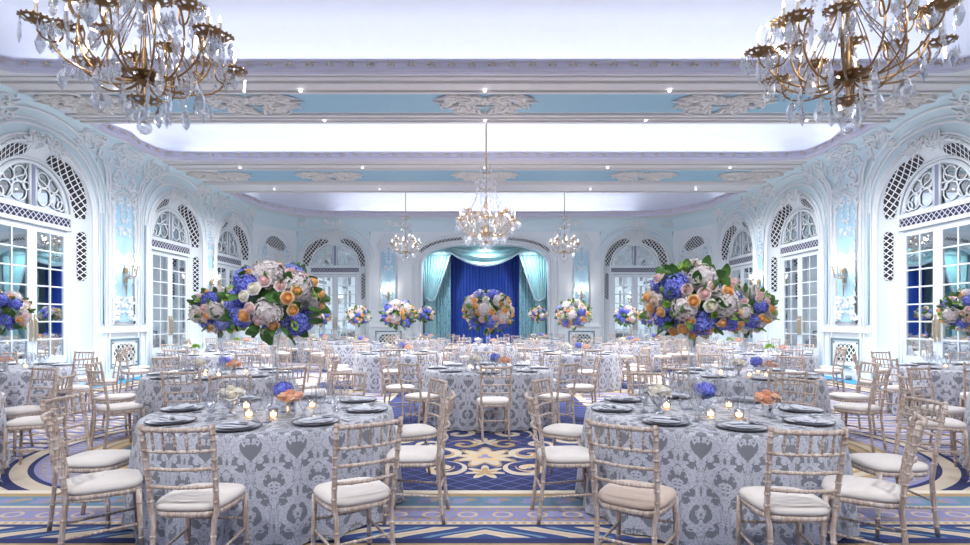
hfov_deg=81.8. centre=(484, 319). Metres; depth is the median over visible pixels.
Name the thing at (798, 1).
candle
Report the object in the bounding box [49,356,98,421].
banquet chair
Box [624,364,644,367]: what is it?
cushion
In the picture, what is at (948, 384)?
tablecloth
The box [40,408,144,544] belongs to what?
banquet chair
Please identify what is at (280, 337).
banquet chair
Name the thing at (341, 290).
door
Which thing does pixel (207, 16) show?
candle
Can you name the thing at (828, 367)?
cushion
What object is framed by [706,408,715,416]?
votive candle
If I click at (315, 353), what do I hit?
cushion
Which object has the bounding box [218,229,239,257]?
window
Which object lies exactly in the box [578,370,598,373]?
cushion
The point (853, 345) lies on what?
air vent
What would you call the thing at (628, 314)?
flower bouquet
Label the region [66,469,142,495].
cushion
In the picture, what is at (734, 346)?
tablecloth
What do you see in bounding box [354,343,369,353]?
banquet chair
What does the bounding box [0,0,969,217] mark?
ceiling
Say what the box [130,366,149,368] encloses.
cushion
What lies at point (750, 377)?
charger plate
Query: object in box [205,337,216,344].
banquet chair
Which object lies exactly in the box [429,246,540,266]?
stage pelmet
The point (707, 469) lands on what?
tablecloth
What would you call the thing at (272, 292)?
flower bouquet
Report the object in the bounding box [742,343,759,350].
banquet chair
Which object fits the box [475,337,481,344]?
posy
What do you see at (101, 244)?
wall
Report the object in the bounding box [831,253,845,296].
wall sconce
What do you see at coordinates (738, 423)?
napkin
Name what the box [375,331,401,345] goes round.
air vent
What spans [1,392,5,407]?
banquet chair
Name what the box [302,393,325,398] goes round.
charger plate
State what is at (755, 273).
wall sconce
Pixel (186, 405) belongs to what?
napkin
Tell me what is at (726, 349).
banquet chair
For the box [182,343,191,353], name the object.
posy
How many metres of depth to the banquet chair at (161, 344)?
13.19 m
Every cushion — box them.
[5,405,46,414]
[5,415,63,426]
[55,385,89,390]
[66,449,130,467]
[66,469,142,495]
[78,376,86,379]
[85,378,115,383]
[95,393,135,400]
[96,402,142,411]
[122,369,148,372]
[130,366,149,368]
[155,483,244,511]
[252,364,272,367]
[277,352,289,354]
[297,383,316,388]
[301,389,327,394]
[311,352,323,354]
[313,477,390,506]
[329,367,351,371]
[330,364,348,367]
[383,369,397,372]
[386,384,414,390]
[386,445,443,462]
[395,424,436,437]
[404,392,440,399]
[477,396,508,404]
[537,392,570,399]
[537,445,595,463]
[543,423,582,437]
[566,384,593,389]
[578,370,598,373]
[598,479,676,510]
[620,355,632,357]
[622,368,645,371]
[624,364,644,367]
[631,389,645,393]
[643,382,669,387]
[654,355,671,357]
[666,353,680,355]
[682,353,694,355]
[701,364,717,367]
[739,486,830,515]
[814,368,840,372]
[820,366,841,369]
[821,475,900,503]
[829,392,868,399]
[833,402,880,411]
[850,453,928,472]
[860,379,888,384]
[881,385,920,390]
[909,416,966,427]
[917,404,964,413]
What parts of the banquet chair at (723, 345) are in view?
backrest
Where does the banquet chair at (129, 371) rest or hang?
on the floor
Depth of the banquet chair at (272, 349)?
12.37 m
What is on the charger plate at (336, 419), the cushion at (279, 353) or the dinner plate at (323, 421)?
the dinner plate at (323, 421)
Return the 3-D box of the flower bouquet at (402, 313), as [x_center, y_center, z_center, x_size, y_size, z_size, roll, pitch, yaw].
[-1.938,-0.117,12.506,0.849,0.715,0.807,0,0,36]
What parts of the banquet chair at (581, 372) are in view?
leg, backrest, leg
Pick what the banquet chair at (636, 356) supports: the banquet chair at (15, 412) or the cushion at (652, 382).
the cushion at (652, 382)
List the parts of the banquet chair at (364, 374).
leg, rail, leg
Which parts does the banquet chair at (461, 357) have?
backrest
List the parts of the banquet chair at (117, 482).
rail, leg, leg, seat frame, leg, leg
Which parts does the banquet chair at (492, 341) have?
backrest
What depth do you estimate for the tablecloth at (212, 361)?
11.53 m
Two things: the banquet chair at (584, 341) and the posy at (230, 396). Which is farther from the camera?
the banquet chair at (584, 341)
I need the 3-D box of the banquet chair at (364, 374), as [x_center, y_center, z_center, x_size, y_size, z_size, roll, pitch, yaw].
[-1.500,1.030,5.821,0.416,0.945,0.531,0,0,9]
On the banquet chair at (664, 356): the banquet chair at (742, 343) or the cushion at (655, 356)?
the cushion at (655, 356)
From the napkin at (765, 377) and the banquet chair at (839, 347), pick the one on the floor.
the banquet chair at (839, 347)
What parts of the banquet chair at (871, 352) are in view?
leg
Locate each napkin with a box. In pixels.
[157,415,185,421]
[169,403,194,409]
[217,421,255,426]
[240,395,256,398]
[297,414,333,422]
[301,392,320,395]
[349,394,366,400]
[357,402,375,410]
[518,368,533,370]
[600,404,624,409]
[611,395,633,399]
[647,416,683,422]
[671,392,686,395]
[704,374,723,376]
[722,421,762,426]
[731,394,752,399]
[753,376,773,378]
[788,403,813,410]
[797,414,818,422]
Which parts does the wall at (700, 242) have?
panel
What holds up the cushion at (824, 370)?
on the banquet chair at (822, 371)
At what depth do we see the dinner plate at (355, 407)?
4.55 m
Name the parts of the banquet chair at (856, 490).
leg, seat frame, leg, leg, rail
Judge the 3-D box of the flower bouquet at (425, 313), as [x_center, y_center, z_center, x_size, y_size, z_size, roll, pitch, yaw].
[-2.307,-0.208,21.593,0.767,0.680,0.807,0,0,43]
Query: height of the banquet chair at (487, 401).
0.945 m
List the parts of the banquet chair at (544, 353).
leg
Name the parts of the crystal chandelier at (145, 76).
crystal chain, crystal chain, crystal chain, arm, crystal chain, arm, arm, arm, crystal chain, arm, arm, arm, arm, crystal chain, arm, crystal chain, stem, arm, crystal chain, arm, arm, crystal chain, arm, crystal chain, arm, arm, arm, arm, crystal chain, crystal chain, arm, crystal chain, crystal chain, crystal chain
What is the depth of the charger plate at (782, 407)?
4.47 m
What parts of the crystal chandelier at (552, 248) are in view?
stem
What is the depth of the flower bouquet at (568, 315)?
12.30 m
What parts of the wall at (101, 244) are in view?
moulding, panel, moulding, moulding, moulding, panel, moulding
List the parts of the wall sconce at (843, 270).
plate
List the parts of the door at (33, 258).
pane, handle, handle, pane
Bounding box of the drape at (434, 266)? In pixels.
[423,254,448,300]
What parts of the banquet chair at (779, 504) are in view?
leg, leg, seat frame, leg, rail, leg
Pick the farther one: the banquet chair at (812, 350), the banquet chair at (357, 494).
the banquet chair at (812, 350)
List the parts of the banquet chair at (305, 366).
leg, rail, leg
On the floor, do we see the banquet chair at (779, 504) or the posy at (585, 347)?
the banquet chair at (779, 504)
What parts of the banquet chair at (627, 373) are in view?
leg, rail, leg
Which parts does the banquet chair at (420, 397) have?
leg, rail, leg, seat frame, leg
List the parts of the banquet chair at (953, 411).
leg, rail, leg, seat frame, leg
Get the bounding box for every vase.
[2,362,8,368]
[192,364,202,375]
[222,397,239,415]
[230,367,236,374]
[285,401,296,415]
[470,360,478,369]
[650,395,666,412]
[733,365,743,375]
[761,403,772,416]
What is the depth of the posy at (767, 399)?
4.25 m
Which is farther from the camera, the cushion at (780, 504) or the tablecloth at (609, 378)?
the tablecloth at (609, 378)
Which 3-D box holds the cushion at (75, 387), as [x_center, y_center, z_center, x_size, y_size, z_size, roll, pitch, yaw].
[-6.239,1.019,8.450,0.426,0.062,0.410,0,0,12]
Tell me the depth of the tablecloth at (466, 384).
7.59 m
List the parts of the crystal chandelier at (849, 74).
crystal chain, crystal chain, crystal chain, crystal chain, crystal chain, arm, arm, arm, crystal chain, arm, arm, arm, arm, crystal chain, crystal chain, arm, arm, stem, arm, arm, crystal chain, crystal chain, arm, arm, arm, arm, crystal chain, crystal chain, arm, arm, arm, crystal chain, crystal chain, crystal chain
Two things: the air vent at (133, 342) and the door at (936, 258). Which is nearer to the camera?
the door at (936, 258)
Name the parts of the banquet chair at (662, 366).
rail, leg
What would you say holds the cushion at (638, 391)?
on the banquet chair at (638, 391)
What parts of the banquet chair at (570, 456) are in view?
rail, leg, leg, seat frame, leg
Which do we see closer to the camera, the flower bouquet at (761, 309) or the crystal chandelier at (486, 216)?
the flower bouquet at (761, 309)
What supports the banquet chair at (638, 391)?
on the floor
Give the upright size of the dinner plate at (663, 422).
0.016 m
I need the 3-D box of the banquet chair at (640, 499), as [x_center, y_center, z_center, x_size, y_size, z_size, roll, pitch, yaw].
[0.865,1.030,3.258,0.416,0.945,0.531,0,0,34]
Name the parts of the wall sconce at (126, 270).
plate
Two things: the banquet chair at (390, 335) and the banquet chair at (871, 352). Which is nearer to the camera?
the banquet chair at (871, 352)
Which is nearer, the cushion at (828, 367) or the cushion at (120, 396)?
the cushion at (120, 396)
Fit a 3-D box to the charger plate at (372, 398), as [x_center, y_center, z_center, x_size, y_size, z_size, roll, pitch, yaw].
[-1.151,0.726,5.082,0.338,0.020,0.338,0,0,42]
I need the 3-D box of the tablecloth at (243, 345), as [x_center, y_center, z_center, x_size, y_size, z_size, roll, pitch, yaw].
[-7.359,1.113,16.908,2.058,0.750,2.075,0,0,-33]
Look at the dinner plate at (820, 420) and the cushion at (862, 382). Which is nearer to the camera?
the dinner plate at (820, 420)
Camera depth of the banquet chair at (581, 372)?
10.86 m
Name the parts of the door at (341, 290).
pane, pane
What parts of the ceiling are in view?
panel, moulding, cornice, cornice, cornice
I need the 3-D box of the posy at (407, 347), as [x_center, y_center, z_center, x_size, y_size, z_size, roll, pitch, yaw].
[-1.687,0.634,12.319,0.211,0.203,0.203,0,0,-13]
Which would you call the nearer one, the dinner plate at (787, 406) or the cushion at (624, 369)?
the dinner plate at (787, 406)
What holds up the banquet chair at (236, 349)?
on the floor
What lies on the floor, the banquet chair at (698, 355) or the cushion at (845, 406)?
the banquet chair at (698, 355)
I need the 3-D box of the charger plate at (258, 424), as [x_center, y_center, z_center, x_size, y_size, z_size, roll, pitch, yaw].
[-1.693,0.726,3.805,0.338,0.020,0.338,0,0,15]
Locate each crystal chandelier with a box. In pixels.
[16,0,247,134]
[389,193,421,262]
[455,124,520,253]
[549,193,580,262]
[740,0,965,134]
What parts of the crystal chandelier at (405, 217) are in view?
stem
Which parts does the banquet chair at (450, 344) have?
backrest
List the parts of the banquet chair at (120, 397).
leg, leg, seat frame, leg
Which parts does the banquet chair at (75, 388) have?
seat frame, leg, rail, leg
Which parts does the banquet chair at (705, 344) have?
backrest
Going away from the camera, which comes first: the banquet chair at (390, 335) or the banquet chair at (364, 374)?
the banquet chair at (364, 374)
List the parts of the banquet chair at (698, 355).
rail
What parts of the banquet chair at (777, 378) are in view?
leg, rail, leg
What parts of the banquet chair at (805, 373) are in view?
leg, rail, leg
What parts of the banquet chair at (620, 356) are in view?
backrest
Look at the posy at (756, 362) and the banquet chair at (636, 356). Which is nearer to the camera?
the posy at (756, 362)
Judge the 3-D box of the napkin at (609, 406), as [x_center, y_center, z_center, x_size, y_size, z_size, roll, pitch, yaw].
[1.046,0.702,4.568,0.120,0.029,0.240,0,0,-15]
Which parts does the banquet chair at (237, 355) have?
rail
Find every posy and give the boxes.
[0,355,13,368]
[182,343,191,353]
[188,358,206,375]
[191,343,200,353]
[216,385,245,415]
[218,356,231,374]
[225,360,241,374]
[272,381,293,412]
[275,389,304,415]
[383,343,392,353]
[398,342,405,348]
[404,344,412,352]
[468,354,481,369]
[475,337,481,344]
[490,353,499,363]
[498,356,511,369]
[561,343,570,353]
[575,342,581,350]
[581,344,589,352]
[644,383,671,412]
[694,382,716,412]
[730,358,747,375]
[750,357,762,374]
[752,389,781,416]
[761,360,776,374]
[764,343,774,353]
[777,345,787,352]
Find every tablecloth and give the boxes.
[0,364,80,421]
[0,391,10,469]
[122,395,403,544]
[131,368,297,436]
[149,351,250,372]
[205,343,277,366]
[291,339,346,361]
[324,343,384,369]
[351,351,441,392]
[400,338,451,359]
[420,364,557,431]
[451,344,518,363]
[513,338,563,359]
[529,351,619,392]
[575,396,859,544]
[594,343,660,371]
[625,339,677,361]
[670,368,830,413]
[692,343,764,366]
[719,351,820,375]
[886,364,969,421]
[959,391,969,468]
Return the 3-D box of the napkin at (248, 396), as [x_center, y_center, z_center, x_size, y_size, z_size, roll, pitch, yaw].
[-2.228,0.702,5.128,0.120,0.029,0.240,0,0,43]
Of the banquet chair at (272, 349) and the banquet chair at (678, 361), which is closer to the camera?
the banquet chair at (272, 349)
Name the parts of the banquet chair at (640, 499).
leg, leg, rail, seat frame, leg, leg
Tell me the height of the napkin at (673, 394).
0.029 m
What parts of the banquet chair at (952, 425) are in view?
leg, leg, seat frame, leg, leg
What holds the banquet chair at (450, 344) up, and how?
on the floor
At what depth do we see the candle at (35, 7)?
4.27 m
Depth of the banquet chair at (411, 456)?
4.12 m
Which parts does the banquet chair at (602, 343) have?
backrest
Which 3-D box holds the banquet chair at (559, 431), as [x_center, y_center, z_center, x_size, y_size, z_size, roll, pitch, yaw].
[0.725,1.030,5.246,0.531,0.945,0.416,0,0,29]
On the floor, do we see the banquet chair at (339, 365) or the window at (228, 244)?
the banquet chair at (339, 365)
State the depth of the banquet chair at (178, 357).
8.57 m
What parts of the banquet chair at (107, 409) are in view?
leg, rail, leg, seat frame, leg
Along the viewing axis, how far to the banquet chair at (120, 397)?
7.30 m
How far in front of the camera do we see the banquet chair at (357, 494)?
3.21 m
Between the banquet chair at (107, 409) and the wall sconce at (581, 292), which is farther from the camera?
the wall sconce at (581, 292)
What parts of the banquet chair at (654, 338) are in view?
backrest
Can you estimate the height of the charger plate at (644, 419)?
0.020 m
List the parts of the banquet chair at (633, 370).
leg, leg, backrest, leg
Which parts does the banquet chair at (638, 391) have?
leg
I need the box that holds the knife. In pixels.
[161,424,190,427]
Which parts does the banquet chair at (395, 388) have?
leg, leg, seat frame, leg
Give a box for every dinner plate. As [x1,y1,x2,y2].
[151,416,189,422]
[166,404,198,409]
[216,421,253,428]
[299,417,332,423]
[345,396,370,400]
[352,405,381,410]
[597,405,626,410]
[609,396,636,400]
[648,419,681,423]
[724,421,761,428]
[784,405,817,410]
[789,416,827,423]
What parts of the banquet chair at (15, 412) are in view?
leg, seat frame, leg, rail, leg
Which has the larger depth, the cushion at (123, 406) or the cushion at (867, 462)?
the cushion at (123, 406)
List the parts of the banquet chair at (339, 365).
leg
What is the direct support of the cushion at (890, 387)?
on the banquet chair at (890, 388)
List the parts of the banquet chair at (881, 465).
leg, seat frame, leg, rail, leg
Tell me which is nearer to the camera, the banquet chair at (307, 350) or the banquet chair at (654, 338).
the banquet chair at (654, 338)
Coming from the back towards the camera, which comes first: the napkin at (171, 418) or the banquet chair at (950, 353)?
the banquet chair at (950, 353)
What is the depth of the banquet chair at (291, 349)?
17.02 m
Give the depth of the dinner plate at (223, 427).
3.75 m
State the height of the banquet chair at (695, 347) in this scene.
0.945 m
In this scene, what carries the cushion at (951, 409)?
on the banquet chair at (953, 411)
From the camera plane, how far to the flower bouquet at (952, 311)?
8.55 m
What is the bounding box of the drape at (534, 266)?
[522,254,546,300]
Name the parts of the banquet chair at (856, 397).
seat frame, leg, rail, leg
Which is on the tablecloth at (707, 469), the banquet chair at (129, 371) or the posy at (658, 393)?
the posy at (658, 393)
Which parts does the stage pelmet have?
trim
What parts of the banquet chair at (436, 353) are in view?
leg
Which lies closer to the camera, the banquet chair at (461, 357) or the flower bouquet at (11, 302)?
the flower bouquet at (11, 302)
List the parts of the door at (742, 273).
pane, pane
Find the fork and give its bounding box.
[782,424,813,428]
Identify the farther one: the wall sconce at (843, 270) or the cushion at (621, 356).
the cushion at (621, 356)
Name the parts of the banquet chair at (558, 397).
leg, seat frame, leg, rail, leg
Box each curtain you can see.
[423,254,450,340]
[451,255,518,343]
[519,254,546,337]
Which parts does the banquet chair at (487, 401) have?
leg, leg, seat frame, rail, leg, leg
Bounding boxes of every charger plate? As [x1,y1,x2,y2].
[34,362,59,364]
[143,416,196,424]
[149,376,178,378]
[158,404,204,411]
[214,421,262,431]
[221,396,261,401]
[291,416,339,425]
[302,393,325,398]
[339,396,376,402]
[346,405,387,412]
[439,370,461,372]
[515,370,537,372]
[591,405,632,412]
[604,396,640,402]
[641,416,689,425]
[667,394,692,398]
[700,375,727,377]
[715,421,768,431]
[726,396,759,402]
[750,377,773,380]
[778,405,825,412]
[782,416,835,425]
[789,376,818,379]
[910,362,935,364]
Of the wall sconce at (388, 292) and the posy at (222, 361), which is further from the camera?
the wall sconce at (388, 292)
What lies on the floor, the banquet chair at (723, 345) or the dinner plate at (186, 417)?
the banquet chair at (723, 345)
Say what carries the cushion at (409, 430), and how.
on the banquet chair at (411, 432)
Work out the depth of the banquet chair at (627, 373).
6.05 m
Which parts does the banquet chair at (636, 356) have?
leg, leg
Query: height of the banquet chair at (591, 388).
0.945 m
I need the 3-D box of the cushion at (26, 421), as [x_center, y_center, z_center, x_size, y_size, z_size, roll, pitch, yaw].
[-4.578,1.019,5.706,0.426,0.062,0.410,0,0,-19]
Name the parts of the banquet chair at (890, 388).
leg, rail, leg, seat frame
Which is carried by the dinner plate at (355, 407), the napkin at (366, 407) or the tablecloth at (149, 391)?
the napkin at (366, 407)
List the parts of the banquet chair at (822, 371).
seat frame, leg, backrest, leg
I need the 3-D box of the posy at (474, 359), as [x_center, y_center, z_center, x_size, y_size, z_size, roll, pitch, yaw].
[-0.147,0.619,8.248,0.211,0.233,0.203,0,0,-11]
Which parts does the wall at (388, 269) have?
moulding, moulding, panel, moulding, panel, moulding, moulding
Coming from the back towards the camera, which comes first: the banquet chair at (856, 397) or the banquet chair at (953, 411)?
the banquet chair at (856, 397)
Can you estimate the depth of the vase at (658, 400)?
4.41 m
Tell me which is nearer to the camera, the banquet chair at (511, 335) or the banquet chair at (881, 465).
the banquet chair at (881, 465)
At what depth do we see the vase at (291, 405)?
4.30 m
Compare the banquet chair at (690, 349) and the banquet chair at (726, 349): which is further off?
the banquet chair at (690, 349)
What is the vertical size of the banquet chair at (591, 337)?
0.945 m
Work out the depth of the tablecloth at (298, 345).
19.81 m
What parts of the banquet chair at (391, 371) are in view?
leg, backrest, leg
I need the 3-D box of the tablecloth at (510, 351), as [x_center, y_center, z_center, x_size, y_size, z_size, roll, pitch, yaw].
[-0.007,1.113,16.590,2.075,0.750,2.058,0,0,-38]
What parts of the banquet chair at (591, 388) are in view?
leg, leg, seat frame, leg, leg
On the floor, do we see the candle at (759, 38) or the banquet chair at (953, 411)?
the banquet chair at (953, 411)
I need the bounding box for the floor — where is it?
[0,356,969,544]
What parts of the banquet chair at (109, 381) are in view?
leg, seat frame, leg, leg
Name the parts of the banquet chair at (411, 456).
leg, seat frame, leg, leg, rail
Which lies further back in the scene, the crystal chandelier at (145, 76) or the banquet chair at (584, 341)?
the banquet chair at (584, 341)
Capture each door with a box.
[0,197,72,363]
[152,236,190,354]
[217,252,241,342]
[310,265,358,342]
[611,265,658,342]
[729,252,752,343]
[779,236,817,354]
[897,197,969,363]
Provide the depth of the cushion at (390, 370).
11.04 m
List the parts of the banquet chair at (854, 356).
leg, leg, seat frame, leg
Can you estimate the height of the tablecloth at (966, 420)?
0.750 m
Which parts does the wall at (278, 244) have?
panel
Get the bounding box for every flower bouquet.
[0,289,35,334]
[186,284,251,337]
[216,258,330,345]
[314,312,331,326]
[346,305,371,326]
[379,299,417,330]
[417,306,435,322]
[461,289,515,335]
[528,305,548,322]
[554,297,591,330]
[613,305,639,326]
[638,309,655,326]
[639,255,747,346]
[720,283,779,338]
[936,288,969,335]
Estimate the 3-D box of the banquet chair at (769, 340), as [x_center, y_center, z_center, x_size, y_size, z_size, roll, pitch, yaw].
[7.621,1.030,15.649,0.413,0.945,0.524,0,0,-17]
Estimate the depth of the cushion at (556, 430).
5.10 m
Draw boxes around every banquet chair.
[0,352,17,362]
[1,372,74,473]
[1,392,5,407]
[5,367,58,456]
[39,392,130,531]
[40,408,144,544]
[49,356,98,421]
[74,351,94,403]
[85,352,123,411]
[85,361,135,435]
[85,368,144,449]
[116,348,148,392]
[123,346,149,390]
[137,424,249,544]
[152,356,180,371]
[160,370,201,406]
[161,344,178,351]
[163,349,186,371]
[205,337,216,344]
[208,373,251,401]
[216,343,232,349]
[224,340,239,350]
[234,347,253,367]
[236,354,261,367]
[252,343,267,364]
[252,345,276,367]
[255,340,274,366]
[275,365,307,392]
[276,335,290,350]
[276,342,292,366]
[277,337,288,366]
[281,336,298,361]
[297,355,324,390]
[301,336,317,363]
[301,358,338,395]
[307,338,324,367]
[310,416,403,544]
[318,340,338,369]
[323,347,353,393]
[324,345,348,388]
[329,372,366,395]
[353,340,367,354]
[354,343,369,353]
[379,349,401,396]
[379,356,415,420]
[383,390,456,524]
[390,335,401,348]
[395,377,447,479]
[397,362,441,423]
[417,352,437,389]
[419,336,430,349]
[429,339,448,360]
[437,338,450,360]
[442,347,457,365]
[443,335,459,358]
[443,343,458,365]
[457,341,470,363]
[465,345,471,363]
[473,351,495,359]
[476,365,512,441]
[489,341,506,363]
[497,344,501,363]
[511,335,522,351]
[514,343,529,363]
[518,338,533,360]
[520,339,539,360]
[523,347,541,365]
[524,390,597,524]
[531,377,582,479]
[533,362,578,424]
[538,336,549,349]
[542,352,561,407]
[553,342,568,350]
[560,335,576,350]
[565,356,601,419]
[574,349,601,397]
[582,339,593,349]
[585,418,678,544]
[591,337,601,347]
[601,343,616,352]
[619,340,633,373]
[620,347,650,392]
[622,344,649,385]
[624,358,645,393]
[626,372,664,395]
[635,355,669,388]
[652,340,675,371]
[654,338,664,365]
[660,336,671,362]
[661,365,691,394]
[666,339,684,370]
[674,337,691,367]
[677,339,692,358]
[678,339,699,367]
[694,345,717,367]
[697,354,723,367]
[699,343,717,364]
[709,340,724,359]
[716,347,733,366]
[735,426,849,544]
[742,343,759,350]
[756,340,769,351]
[767,370,807,405]
[770,338,780,350]
[773,376,818,406]
[776,355,805,371]
[780,349,803,371]
[796,343,813,352]
[813,348,846,391]
[820,346,847,389]
[820,411,927,544]
[829,360,879,433]
[832,368,890,452]
[850,394,948,538]
[851,353,888,412]
[870,351,891,403]
[873,357,923,421]
[898,373,969,475]
[906,366,964,455]
[948,352,969,363]
[959,362,969,420]
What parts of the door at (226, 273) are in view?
pane, pane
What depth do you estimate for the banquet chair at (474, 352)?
10.09 m
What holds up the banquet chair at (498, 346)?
on the floor
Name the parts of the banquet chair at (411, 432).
seat frame, leg, rail, leg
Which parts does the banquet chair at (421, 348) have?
backrest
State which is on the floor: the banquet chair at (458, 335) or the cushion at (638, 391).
the banquet chair at (458, 335)
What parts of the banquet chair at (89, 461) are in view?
leg, rail, leg, seat frame, leg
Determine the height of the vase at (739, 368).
0.148 m
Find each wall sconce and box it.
[124,253,138,296]
[210,268,220,286]
[382,286,392,300]
[577,286,587,300]
[749,268,759,288]
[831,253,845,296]
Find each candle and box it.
[33,1,37,17]
[64,10,67,23]
[133,44,136,51]
[206,15,209,29]
[244,408,253,416]
[268,408,277,417]
[308,399,316,406]
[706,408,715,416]
[724,399,733,406]
[734,408,743,417]
[757,37,760,50]
[796,0,799,14]
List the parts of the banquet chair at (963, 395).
leg, leg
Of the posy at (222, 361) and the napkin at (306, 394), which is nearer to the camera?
the napkin at (306, 394)
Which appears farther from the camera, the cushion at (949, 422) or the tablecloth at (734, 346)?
the tablecloth at (734, 346)
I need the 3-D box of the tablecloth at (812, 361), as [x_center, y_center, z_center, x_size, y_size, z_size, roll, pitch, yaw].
[6.198,1.113,12.288,2.058,0.750,2.075,0,0,23]
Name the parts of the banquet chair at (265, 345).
backrest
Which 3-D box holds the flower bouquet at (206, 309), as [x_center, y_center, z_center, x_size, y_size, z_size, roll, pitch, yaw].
[-3.603,-0.123,7.686,0.821,0.752,0.852,0,0,27]
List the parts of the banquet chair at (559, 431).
leg, rail, leg, seat frame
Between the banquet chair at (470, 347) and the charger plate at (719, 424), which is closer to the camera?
the charger plate at (719, 424)
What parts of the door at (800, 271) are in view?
pane, handle, handle, pane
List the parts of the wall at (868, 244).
moulding, moulding, panel, moulding, moulding, panel, moulding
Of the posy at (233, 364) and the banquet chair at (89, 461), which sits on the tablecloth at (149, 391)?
the posy at (233, 364)
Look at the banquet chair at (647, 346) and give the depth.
12.46 m
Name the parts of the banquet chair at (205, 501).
leg, rail, leg, seat frame, leg, leg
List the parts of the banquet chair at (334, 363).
leg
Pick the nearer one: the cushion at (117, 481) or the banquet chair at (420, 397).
the cushion at (117, 481)
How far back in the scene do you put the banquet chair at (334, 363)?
7.83 m
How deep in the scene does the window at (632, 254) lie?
24.66 m
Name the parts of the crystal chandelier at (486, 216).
arm, arm, crown, stem, rod, arm, arm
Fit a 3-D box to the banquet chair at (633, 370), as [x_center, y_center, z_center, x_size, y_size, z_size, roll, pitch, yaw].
[3.097,1.029,11.488,0.420,0.945,0.527,0,0,-42]
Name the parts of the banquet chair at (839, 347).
leg, backrest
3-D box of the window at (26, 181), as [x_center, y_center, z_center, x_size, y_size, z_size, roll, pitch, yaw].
[-9.500,-2.862,11.750,0.078,0.965,1.950,0,0,0]
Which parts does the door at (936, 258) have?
pane, handle, handle, pane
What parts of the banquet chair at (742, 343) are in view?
backrest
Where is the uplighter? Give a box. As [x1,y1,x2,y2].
[845,375,851,379]
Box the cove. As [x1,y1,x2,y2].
[0,84,969,260]
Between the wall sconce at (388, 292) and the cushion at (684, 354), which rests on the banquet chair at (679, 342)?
the cushion at (684, 354)
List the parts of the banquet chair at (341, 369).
leg, backrest, leg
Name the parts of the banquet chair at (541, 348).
backrest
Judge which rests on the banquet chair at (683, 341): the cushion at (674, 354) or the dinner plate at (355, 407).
the cushion at (674, 354)
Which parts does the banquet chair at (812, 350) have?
backrest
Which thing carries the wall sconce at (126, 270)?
attached to the wall at (101, 244)
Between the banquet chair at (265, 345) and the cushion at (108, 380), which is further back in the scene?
the banquet chair at (265, 345)
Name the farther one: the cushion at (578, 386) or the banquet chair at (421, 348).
the banquet chair at (421, 348)
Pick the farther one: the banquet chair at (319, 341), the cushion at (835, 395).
the banquet chair at (319, 341)
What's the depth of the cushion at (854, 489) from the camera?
3.31 m
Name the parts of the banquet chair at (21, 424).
leg, leg, seat frame, leg, rail, leg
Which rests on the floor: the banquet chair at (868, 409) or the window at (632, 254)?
the banquet chair at (868, 409)
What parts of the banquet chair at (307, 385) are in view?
leg, leg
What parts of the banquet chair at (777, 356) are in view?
rail, leg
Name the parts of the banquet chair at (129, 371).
leg, backrest, leg, seat frame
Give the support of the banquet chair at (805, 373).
on the floor
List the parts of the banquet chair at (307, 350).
backrest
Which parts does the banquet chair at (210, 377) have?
leg, rail, leg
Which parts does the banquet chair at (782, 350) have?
backrest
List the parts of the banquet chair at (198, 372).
leg, rail, leg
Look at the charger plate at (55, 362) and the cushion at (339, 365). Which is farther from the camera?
the cushion at (339, 365)
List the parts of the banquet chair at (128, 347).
leg, leg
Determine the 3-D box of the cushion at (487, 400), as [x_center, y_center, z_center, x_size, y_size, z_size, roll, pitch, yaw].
[0.110,1.019,7.139,0.410,0.062,0.426,0,0,-6]
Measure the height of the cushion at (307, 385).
0.062 m
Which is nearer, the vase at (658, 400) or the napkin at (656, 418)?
the napkin at (656, 418)
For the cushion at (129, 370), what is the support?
on the banquet chair at (129, 371)
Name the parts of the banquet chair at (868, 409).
leg, seat frame, leg, rail, leg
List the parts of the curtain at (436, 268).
trim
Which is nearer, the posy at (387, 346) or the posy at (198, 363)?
the posy at (198, 363)
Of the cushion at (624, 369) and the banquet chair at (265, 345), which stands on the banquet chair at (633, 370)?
the cushion at (624, 369)
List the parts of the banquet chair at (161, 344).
backrest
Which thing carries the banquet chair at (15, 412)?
on the floor
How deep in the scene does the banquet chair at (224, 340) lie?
15.43 m
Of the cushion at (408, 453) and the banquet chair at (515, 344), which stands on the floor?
the banquet chair at (515, 344)
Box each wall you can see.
[0,119,253,384]
[252,223,296,351]
[297,230,672,350]
[423,290,546,337]
[673,223,717,352]
[716,119,969,380]
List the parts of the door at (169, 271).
pane, handle, handle, pane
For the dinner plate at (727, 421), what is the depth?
3.74 m
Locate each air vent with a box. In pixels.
[110,338,138,368]
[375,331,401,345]
[568,331,594,347]
[831,338,859,367]
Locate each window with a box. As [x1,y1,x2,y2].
[0,159,67,213]
[152,209,187,244]
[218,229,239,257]
[313,244,356,264]
[613,244,656,264]
[730,229,751,257]
[782,209,817,244]
[902,159,969,213]
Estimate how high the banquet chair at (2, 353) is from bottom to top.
0.945 m
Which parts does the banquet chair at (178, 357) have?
leg, rail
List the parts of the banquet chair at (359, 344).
backrest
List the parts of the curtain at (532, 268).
trim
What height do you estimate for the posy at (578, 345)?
0.245 m
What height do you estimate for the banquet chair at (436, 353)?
0.945 m
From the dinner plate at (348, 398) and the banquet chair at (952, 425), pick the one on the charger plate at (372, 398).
the dinner plate at (348, 398)
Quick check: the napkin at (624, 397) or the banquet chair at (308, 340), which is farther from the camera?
the banquet chair at (308, 340)
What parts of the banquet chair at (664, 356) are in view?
backrest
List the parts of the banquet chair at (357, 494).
leg, leg, seat frame, leg, rail, leg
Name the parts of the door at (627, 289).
pane, pane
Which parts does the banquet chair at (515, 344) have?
backrest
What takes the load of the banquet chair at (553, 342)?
on the floor

